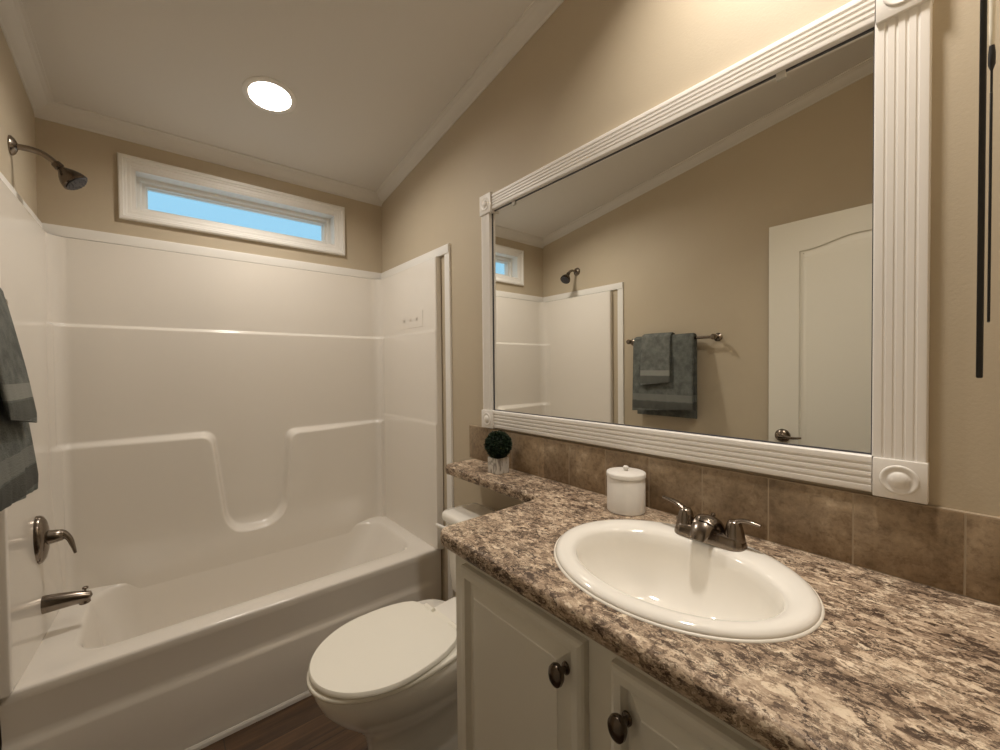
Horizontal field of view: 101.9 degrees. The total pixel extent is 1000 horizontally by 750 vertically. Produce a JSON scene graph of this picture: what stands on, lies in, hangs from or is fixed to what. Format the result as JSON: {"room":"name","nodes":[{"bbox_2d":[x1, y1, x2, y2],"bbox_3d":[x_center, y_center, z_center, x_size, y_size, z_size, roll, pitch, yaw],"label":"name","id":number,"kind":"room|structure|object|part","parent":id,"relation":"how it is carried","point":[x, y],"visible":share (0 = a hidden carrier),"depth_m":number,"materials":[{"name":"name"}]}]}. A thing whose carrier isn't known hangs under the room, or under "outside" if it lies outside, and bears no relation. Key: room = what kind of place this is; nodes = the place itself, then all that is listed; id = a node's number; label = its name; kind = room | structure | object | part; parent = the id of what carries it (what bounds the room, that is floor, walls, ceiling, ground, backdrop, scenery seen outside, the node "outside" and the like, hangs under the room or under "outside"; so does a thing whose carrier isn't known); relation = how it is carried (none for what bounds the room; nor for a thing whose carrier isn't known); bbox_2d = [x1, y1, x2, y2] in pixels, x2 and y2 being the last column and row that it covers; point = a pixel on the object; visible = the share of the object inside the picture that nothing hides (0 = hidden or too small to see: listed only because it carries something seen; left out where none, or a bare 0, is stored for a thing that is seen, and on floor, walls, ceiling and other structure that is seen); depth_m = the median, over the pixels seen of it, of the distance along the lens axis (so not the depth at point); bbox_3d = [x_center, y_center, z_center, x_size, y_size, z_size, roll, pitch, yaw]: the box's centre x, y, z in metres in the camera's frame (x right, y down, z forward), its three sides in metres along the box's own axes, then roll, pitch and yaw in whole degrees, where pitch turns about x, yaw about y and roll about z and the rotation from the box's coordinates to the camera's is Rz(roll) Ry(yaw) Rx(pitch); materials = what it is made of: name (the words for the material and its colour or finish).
{"room":"bathroom","nodes":[
{"label":"bathroom","id":0,"kind":"room"},
{"bbox_2d":[0,26,36,749],"bbox_3d":[-0.567,-0.201,0.034,0.100,2.950,4.180,-1,1,-40],"label":"wall","id":1,"kind":"structure","parent":0,"point":[17,119],"depth_m":1.35,"materials":[{"name":"beige paint"}]},
{"bbox_2d":[0,172,41,226],"bbox_3d":[-1.543,-0.565,1.286,0.014,0.043,0.760,-1,1,-40],"label":"trim","id":2,"kind":"structure","parent":1,"relation":"attached to","point":[2,177],"depth_m":1.32,"materials":[{"name":"white plastic"}]},
{"bbox_2d":[0,0,53,110],"bbox_3d":[-1.010,-1.192,0.663,0.060,0.386,2.390,-1,1,-40],"label":"trim","id":3,"kind":"structure","parent":1,"relation":"attached to","point":[14,22],"depth_m":1.34,"materials":[{"name":"white"}]},
{"bbox_2d":[7,135,87,189],"bbox_3d":[-1.492,-0.697,1.347,0.174,0.137,0.076,-1,1,-40],"label":"showerhead","id":4,"kind":"object","parent":1,"relation":"attached to","point":[70,179],"visible":1,"depth_m":1.35,"materials":[{"name":"silver metal"}]},
{"bbox_3d":[-1.520,-0.720,1.334,0.108,0.052,0.019,-1,1,-40],"label":"arm","id":5,"kind":"part","parent":4,"relation":"part of","materials":[{"name":"silver metal"}]},
{"bbox_2d":[35,117,381,272],"bbox_3d":[-1.287,-0.005,2.078,1.400,2.500,0.120,-1,1,-40],"label":"wall","id":6,"kind":"structure","parent":0,"point":[94,206],"depth_m":1.75,"materials":[{"name":"beige paint"}]},
{"bbox_2d":[33,101,382,206],"bbox_3d":[-1.239,-1.038,1.990,1.400,0.062,0.060,-1,1,-40],"label":"trim","id":7,"kind":"structure","parent":6,"relation":"attached to","point":[57,112],"depth_m":1.85,"materials":[{"name":"white"}]},
{"bbox_2d":[42,223,380,278],"bbox_3d":[-1.249,-0.581,2.016,1.400,0.043,0.014,-1,1,-40],"label":"trim","id":8,"kind":"structure","parent":6,"relation":"attached to","point":[64,231],"depth_m":1.87,"materials":[{"name":"white plastic"}]},
{"bbox_2d":[117,152,344,255],"bbox_3d":[-1.286,-0.808,2.058,0.942,0.273,0.139,-1,1,-40],"label":"window","id":9,"kind":"structure","parent":6,"relation":"in","point":[137,176],"depth_m":1.96,"materials":[{"name":"white wood"}]},
{"bbox_3d":[-1.311,-0.808,2.088,0.832,0.163,0.050,-1,1,-40],"label":"sash","id":10,"kind":"part","parent":9,"relation":"part of","materials":[{"name":"white"}]},
{"bbox_2d":[22,0,532,190],"bbox_3d":[0.031,-1.394,0.454,1.600,0.741,4.280,-1,1,-40],"label":"ceiling","id":11,"kind":"structure","parent":0,"point":[367,79],"depth_m":1.50,"materials":[{"name":"white paint"}]},
{"bbox_2d":[242,76,296,113],"bbox_3d":[-0.927,-1.142,1.637,0.194,0.068,0.192,-1,1,-40],"label":"ceiling light","id":12,"kind":"object","parent":11,"relation":"attached to","point":[268,94],"visible":0.93,"depth_m":1.65,"materials":[{"name":"white plastic"}]},
{"bbox_2d":[200,695,367,749],"bbox_3d":[0.055,1.300,0.502,1.600,0.080,4.280,-1,1,-40],"label":"floor","id":13,"kind":"structure","parent":0,"point":[302,725],"depth_m":1.41,"materials":[{"name":"brown wood"}]},
{"bbox_2d":[0,178,443,749],"bbox_3d":[-1.028,0.346,1.777,1.396,1.804,0.670,-1,1,-40],"label":"bathtub","id":14,"kind":"object","parent":13,"relation":"on","point":[242,462],"visible":0.96,"depth_m":1.76,"materials":[{"name":"white plastic"}]},
{"bbox_2d":[33,516,76,563],"bbox_3d":[-1.492,0.544,1.366,0.095,0.159,0.106,-1,1,-40],"label":"shower valve","id":15,"kind":"object","parent":14,"relation":"attached to","point":[43,536],"visible":1,"depth_m":1.33,"materials":[{"name":"silver metal"}]},
{"bbox_3d":[-1.474,0.566,1.381,0.049,0.088,0.032,-1,1,-40],"label":"lever","id":16,"kind":"part","parent":15,"relation":"part of","materials":[{"name":"silver metal"}]},
{"bbox_2d":[41,586,92,613],"bbox_3d":[-1.466,0.758,1.370,0.131,0.060,0.049,-1,1,-40],"label":"tub spout","id":17,"kind":"object","parent":14,"relation":"attached to","point":[52,602],"visible":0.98,"depth_m":1.36,"materials":[{"name":"silver metal"}]},
{"bbox_2d":[0,516,440,706],"bbox_3d":[-1.027,1.014,1.794,1.388,0.324,0.656,-1,1,-40],"label":"basin","id":18,"kind":"object","parent":14,"relation":"in","point":[244,627],"depth_m":1.58,"materials":[{"name":"white plastic"}]},
{"bbox_2d":[185,690,311,749],"bbox_3d":[-0.804,1.241,1.533,1.400,0.018,0.010,-1,1,-40],"label":"trim","id":19,"kind":"structure","parent":14,"relation":"attached to","point":[256,718],"depth_m":1.45,"materials":[{"name":"white wood"}]},
{"bbox_2d":[306,503,494,749],"bbox_3d":[-0.250,0.893,1.342,0.720,0.710,0.410,-1,1,-40],"label":"toilet","id":20,"kind":"object","parent":13,"relation":"on","point":[387,675],"visible":0.56,"depth_m":1.20,"materials":[{"name":"white ceramic"}]},
{"bbox_3d":[-0.350,0.846,1.251,0.453,0.016,0.368,-1,1,-44],"label":"seat","id":21,"kind":"part","parent":20,"relation":"part of","materials":[{"name":"white plastic"}]},
{"bbox_3d":[-0.361,0.827,1.240,0.411,0.018,0.362,-1,1,-44],"label":"lid","id":22,"kind":"part","parent":20,"relation":"part of","materials":[{"name":"white plastic"}]},
{"bbox_3d":[-0.280,1.052,1.321,0.618,0.395,0.358,-1,1,-44],"label":"bowl","id":23,"kind":"part","parent":20,"relation":"part of","materials":[{"name":"white ceramic"}]},
{"bbox_3d":[-0.222,0.594,1.585,0.070,0.022,0.021,0,1,38],"label":"flush lever","id":24,"kind":"part","parent":20,"relation":"part of","materials":[{"name":"white"}]},
{"bbox_3d":[-0.040,0.709,1.514,0.160,0.279,0.388,-1,1,-40],"label":"tank","id":25,"kind":"part","parent":20,"relation":"part of","materials":[{"name":"white ceramic"}]},
{"bbox_3d":[-0.045,0.551,1.509,0.178,0.036,0.408,-1,1,-40],"label":"tank lid","id":26,"kind":"part","parent":20,"relation":"part of","materials":[{"name":"white ceramic"}]},
{"bbox_2d":[456,555,768,749],"bbox_3d":[0.334,0.832,0.799,0.550,0.841,0.836,-1,1,-40],"label":"vanity cabinet","id":27,"kind":"object","parent":13,"relation":"on","point":[527,679],"visible":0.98,"depth_m":0.72,"materials":[{"name":"beige wood"}]},
{"bbox_3d":[0.029,0.780,0.803,0.020,0.690,0.351,-1,1,-40],"label":"door","id":28,"kind":"part","parent":27,"relation":"part of","materials":[{"name":"beige wood"}]},
{"bbox_3d":[0.098,0.492,0.671,0.034,0.039,0.029,-1,1,-40],"label":"knob","id":29,"kind":"part","parent":27,"relation":"part of","materials":[{"name":"brown metal"}]},
{"bbox_3d":[0.172,0.502,0.582,0.034,0.039,0.029,-1,1,-40],"label":"knob","id":30,"kind":"part","parent":27,"relation":"part of","materials":[{"name":"brown metal"}]},
{"bbox_3d":[0.287,0.783,0.493,0.020,0.690,0.351,-1,1,-40],"label":"door","id":31,"kind":"part","parent":27,"relation":"part of","materials":[{"name":"beige wood"}]},
{"bbox_2d":[440,459,999,749],"bbox_3d":[0.150,0.389,1.036,0.532,0.038,1.446,-1,1,-40],"label":"countertop","id":32,"kind":"structure","parent":27,"relation":"on","point":[891,663],"depth_m":0.56,"materials":[{"name":"stone"}]},
{"bbox_2d":[483,430,512,474],"bbox_3d":[-0.006,0.284,1.514,0.110,0.159,0.109,-1,1,-40],"label":"potted topiary","id":33,"kind":"object","parent":32,"relation":"on","point":[498,444],"visible":1,"depth_m":1.49,"materials":[{"name":"green plant"}]},
{"bbox_2d":[488,456,508,474],"bbox_3d":[-0.006,0.334,1.514,0.058,0.059,0.058,-1,1,-40],"label":"pot","id":34,"kind":"object","parent":33,"relation":"attached to","point":[497,465],"depth_m":1.49,"materials":[{"name":"white ceramic"}]},
{"bbox_2d":[606,465,645,515],"bbox_3d":[0.343,0.306,1.104,0.103,0.122,0.103,-1,1,-40],"label":"canister","id":35,"kind":"object","parent":32,"relation":"on","point":[625,484],"visible":1,"depth_m":1.06,"materials":[{"name":"ceramic"}]},
{"bbox_3d":[0.342,0.266,1.103,0.103,0.014,0.103,-1,1,-40],"label":"lid","id":36,"kind":"part","parent":35,"relation":"part of","materials":[{"name":"ceramic"}]},
{"bbox_2d":[554,519,824,642],"bbox_3d":[0.332,0.432,0.796,0.413,0.144,0.478,-1,1,-40],"label":"sink","id":37,"kind":"object","parent":32,"relation":"in","point":[642,570],"visible":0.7,"depth_m":0.82,"materials":[{"name":"white ceramic"}]},
{"bbox_2d":[662,495,761,551],"bbox_3d":[0.441,0.324,0.879,0.087,0.071,0.207,-1,1,-40],"label":"faucet","id":38,"kind":"object","parent":32,"relation":"on","point":[704,528],"visible":1,"depth_m":0.85,"materials":[{"name":"silver metal"}]},
{"bbox_3d":[0.413,0.316,0.940,0.042,0.055,0.077,-1,1,-40],"label":"handle","id":39,"kind":"part","parent":38,"relation":"part of","materials":[{"name":"silver metal"}]},
{"bbox_3d":[0.443,0.327,0.876,0.086,0.049,0.063,-1,1,-40],"label":"spout","id":40,"kind":"part","parent":38,"relation":"part of","materials":[{"name":"silver metal"}]},
{"bbox_3d":[0.498,0.320,0.838,0.042,0.048,0.069,-1,1,-40],"label":"handle","id":41,"kind":"part","parent":38,"relation":"part of","materials":[{"name":"silver metal"}]},
{"bbox_2d":[381,0,999,605],"bbox_3d":[0.586,-0.228,0.993,0.100,2.950,4.180,-1,1,-40],"label":"wall","id":42,"kind":"structure","parent":0,"point":[593,67],"depth_m":1.09,"materials":[{"name":"beige paint"}]},
{"bbox_2d":[381,243,448,278],"bbox_3d":[-0.478,-0.591,2.172,0.014,0.043,0.760,-1,1,-40],"label":"trim","id":43,"kind":"structure","parent":42,"relation":"attached to","point":[439,252],"depth_m":2.09,"materials":[{"name":"white plastic"}]},
{"bbox_2d":[444,243,454,599],"bbox_3d":[-0.237,0.315,1.911,0.011,1.848,0.043,-1,1,-40],"label":"trim","id":44,"kind":"structure","parent":42,"relation":"attached to","point":[447,257],"depth_m":1.90,"materials":[{"name":"white"}]},
{"bbox_2d":[376,0,563,202],"bbox_3d":[0.020,-1.216,1.520,0.060,0.386,2.390,-1,1,-40],"label":"trim","id":45,"kind":"structure","parent":42,"relation":"attached to","point":[536,14],"depth_m":1.66,"materials":[{"name":"white"}]},
{"bbox_2d":[479,0,933,504],"bbox_3d":[0.335,-0.253,1.192,0.030,0.947,1.280,-1,1,-40],"label":"wall mirror","id":46,"kind":"object","parent":42,"relation":"attached to","point":[734,273],"visible":1,"depth_m":0.93,"materials":[{"name":"white wood"}]},
{"bbox_3d":[0.338,0.182,1.211,0.018,0.068,1.150,-1,1,-40],"label":"frame rail","id":47,"kind":"part","parent":46,"relation":"part of","materials":[{"name":"white wood"}]},
{"bbox_3d":[0.330,-0.687,1.196,0.018,0.062,1.150,-1,1,-40],"label":"frame rail","id":48,"kind":"part","parent":46,"relation":"part of","materials":[{"name":"white wood"}]},
{"bbox_2d":[469,425,999,605],"bbox_3d":[0.343,0.295,1.213,0.012,0.140,1.477,-1,1,-40],"label":"backsplash","id":49,"kind":"structure","parent":42,"relation":"attached to","point":[956,551],"depth_m":0.84,"materials":[{"name":"brown tile"}]},
{"bbox_3d":[0.311,-0.161,0.153,1.400,2.850,0.100,-1,1,-40],"label":"wall","id":50,"kind":"structure","parent":0,"visible":0},
{"bbox_2d":[976,0,995,377],"bbox_3d":[0.618,-0.413,0.497,0.090,0.833,0.039,-1,1,-40],"label":"wall ornament","id":51,"kind":"object","parent":50,"relation":"attached to","point":[983,3],"visible":1,"depth_m":0.49,"materials":[{"name":"black metal"}]},
{"bbox_3d":[0.635,-0.624,0.522,0.005,0.400,0.006,-1,1,-40],"label":"rod","id":52,"kind":"part","parent":51,"relation":"part of","materials":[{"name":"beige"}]},
{"bbox_3d":[-1.050,-0.168,0.753,0.075,0.048,0.584,-1,1,-40],"label":"towel bar","id":53,"kind":"object","parent":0,"visible":0},
{"bbox_2d":[0,393,38,511],"bbox_3d":[-1.030,0.053,0.798,0.114,0.503,0.408,-1,1,-40],"label":"bath towel","id":54,"kind":"object","parent":53,"relation":"hanging from","point":[19,474],"visible":0.62,"depth_m":0.83,"materials":[{"name":"fabric"}]},
{"bbox_2d":[0,288,36,422],"bbox_3d":[-1.056,-0.051,0.821,0.135,0.324,0.211,-1,1,-40],"label":"hand towel","id":55,"kind":"object","parent":54,"relation":"on","point":[15,387],"visible":1,"depth_m":0.84,"materials":[{"name":"fabric"}]}
]}

